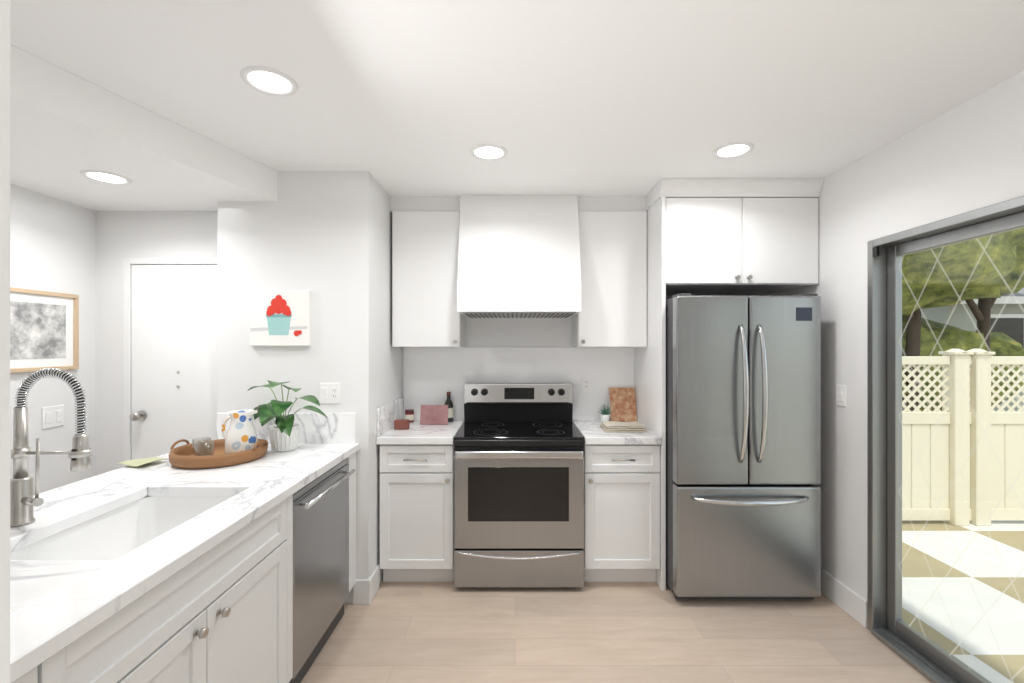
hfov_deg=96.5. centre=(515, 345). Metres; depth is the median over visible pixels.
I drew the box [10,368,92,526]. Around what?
pull-down faucet
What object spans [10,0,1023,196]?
ceiling
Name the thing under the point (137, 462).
linen napkin
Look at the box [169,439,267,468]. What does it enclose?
rattan tray
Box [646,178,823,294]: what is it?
upper cabinet
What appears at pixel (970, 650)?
patio
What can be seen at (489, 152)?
recessed light
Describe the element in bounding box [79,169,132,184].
recessed light
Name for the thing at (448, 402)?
bottle
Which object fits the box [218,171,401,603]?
wall
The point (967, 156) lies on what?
wall
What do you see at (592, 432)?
countertop
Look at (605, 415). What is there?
succulent pot
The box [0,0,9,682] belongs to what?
wall
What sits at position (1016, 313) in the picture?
house
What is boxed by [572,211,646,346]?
upper cabinet
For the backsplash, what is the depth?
3.35 m
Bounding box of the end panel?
[634,196,665,590]
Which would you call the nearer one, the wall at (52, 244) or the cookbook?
the wall at (52, 244)
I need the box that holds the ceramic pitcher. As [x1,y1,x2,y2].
[221,410,257,453]
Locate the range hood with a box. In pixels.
[457,195,580,317]
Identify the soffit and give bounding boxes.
[390,197,645,212]
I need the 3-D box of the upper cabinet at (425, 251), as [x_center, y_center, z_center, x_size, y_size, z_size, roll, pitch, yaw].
[-0.588,-0.436,3.171,0.450,0.898,0.374,0,0,0]
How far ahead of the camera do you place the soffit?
3.04 m
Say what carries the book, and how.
on the countertop at (592, 432)
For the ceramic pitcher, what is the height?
0.222 m
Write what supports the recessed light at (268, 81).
in the ceiling at (579, 98)
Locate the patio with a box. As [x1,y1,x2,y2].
[902,521,1023,682]
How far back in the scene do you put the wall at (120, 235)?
2.78 m
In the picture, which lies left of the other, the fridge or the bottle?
the bottle
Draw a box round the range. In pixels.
[454,382,583,587]
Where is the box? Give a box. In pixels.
[394,419,409,429]
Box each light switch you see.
[42,405,63,428]
[836,385,845,406]
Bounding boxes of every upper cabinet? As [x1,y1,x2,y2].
[392,211,465,346]
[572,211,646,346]
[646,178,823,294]
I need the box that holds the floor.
[301,579,930,682]
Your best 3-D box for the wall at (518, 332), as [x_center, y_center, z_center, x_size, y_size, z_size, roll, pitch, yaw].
[0.557,0.240,3.420,2.775,2.450,0.120,0,0,0]
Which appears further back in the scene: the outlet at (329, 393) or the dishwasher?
the outlet at (329, 393)
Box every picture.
[10,287,78,372]
[250,291,309,345]
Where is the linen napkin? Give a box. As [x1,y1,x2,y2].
[115,457,168,466]
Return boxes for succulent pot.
[599,403,611,421]
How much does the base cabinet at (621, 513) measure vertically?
0.868 m
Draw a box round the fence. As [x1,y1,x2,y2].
[902,349,1023,525]
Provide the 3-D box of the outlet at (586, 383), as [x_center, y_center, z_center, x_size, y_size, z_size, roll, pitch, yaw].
[0.523,0.285,3.343,0.072,0.117,0.008,0,0,0]
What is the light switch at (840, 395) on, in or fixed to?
attached to the wall at (967, 156)
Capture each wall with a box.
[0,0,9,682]
[10,184,95,494]
[96,211,217,475]
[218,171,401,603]
[402,295,762,396]
[763,71,1023,600]
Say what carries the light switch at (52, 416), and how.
attached to the wall at (52, 244)
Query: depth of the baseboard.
2.51 m
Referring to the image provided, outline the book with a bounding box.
[420,405,447,424]
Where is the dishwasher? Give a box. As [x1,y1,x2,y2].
[289,458,354,682]
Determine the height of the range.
1.198 m
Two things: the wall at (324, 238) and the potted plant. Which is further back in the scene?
the wall at (324, 238)
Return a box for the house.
[921,287,1023,411]
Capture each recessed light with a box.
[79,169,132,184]
[240,66,298,96]
[470,144,507,160]
[712,142,754,158]
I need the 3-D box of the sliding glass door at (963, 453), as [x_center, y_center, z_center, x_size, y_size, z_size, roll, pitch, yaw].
[1.879,0.459,1.430,0.056,1.812,1.684,0,0,0]
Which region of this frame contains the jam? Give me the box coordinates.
[405,409,413,421]
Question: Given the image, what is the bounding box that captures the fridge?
[666,294,820,598]
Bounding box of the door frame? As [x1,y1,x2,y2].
[867,196,1023,682]
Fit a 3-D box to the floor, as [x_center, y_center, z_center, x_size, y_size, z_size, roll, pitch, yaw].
[-0.362,1.495,1.080,4.615,0.060,4.800,0,0,0]
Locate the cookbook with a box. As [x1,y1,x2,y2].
[609,388,636,421]
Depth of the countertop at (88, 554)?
1.54 m
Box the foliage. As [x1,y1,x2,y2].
[902,228,1023,411]
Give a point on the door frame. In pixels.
(920, 653)
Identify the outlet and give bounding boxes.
[319,383,339,403]
[582,376,590,391]
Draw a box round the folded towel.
[600,421,647,432]
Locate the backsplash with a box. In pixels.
[377,347,633,436]
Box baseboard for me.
[822,570,866,627]
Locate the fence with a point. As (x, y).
(973, 437)
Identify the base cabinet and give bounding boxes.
[13,607,124,682]
[125,552,260,682]
[380,444,454,581]
[583,444,659,581]
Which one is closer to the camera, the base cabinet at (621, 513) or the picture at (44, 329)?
the picture at (44, 329)
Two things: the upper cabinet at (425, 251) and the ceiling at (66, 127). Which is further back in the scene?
the upper cabinet at (425, 251)
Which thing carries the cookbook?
on the countertop at (592, 432)
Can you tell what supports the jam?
on the countertop at (592, 432)
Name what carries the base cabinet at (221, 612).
on the floor
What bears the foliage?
on the patio
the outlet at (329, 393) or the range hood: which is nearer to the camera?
the outlet at (329, 393)
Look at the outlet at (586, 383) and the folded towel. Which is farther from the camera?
the outlet at (586, 383)
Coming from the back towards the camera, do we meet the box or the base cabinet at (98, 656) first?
the box
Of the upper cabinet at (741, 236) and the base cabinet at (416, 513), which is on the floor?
the base cabinet at (416, 513)
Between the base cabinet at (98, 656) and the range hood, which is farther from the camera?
the range hood
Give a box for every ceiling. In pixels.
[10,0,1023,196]
[10,44,277,210]
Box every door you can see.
[123,257,217,466]
[899,229,1023,682]
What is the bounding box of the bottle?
[444,392,452,421]
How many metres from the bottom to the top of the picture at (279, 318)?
0.310 m
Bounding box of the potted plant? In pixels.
[247,380,327,451]
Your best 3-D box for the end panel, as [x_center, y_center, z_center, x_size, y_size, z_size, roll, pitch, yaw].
[0.886,0.289,3.042,0.025,2.352,0.633,0,0,0]
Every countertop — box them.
[10,413,358,682]
[376,420,660,444]
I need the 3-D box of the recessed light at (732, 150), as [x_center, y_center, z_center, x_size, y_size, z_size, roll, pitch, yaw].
[1.100,-0.981,2.308,0.194,0.006,0.194,0,0,0]

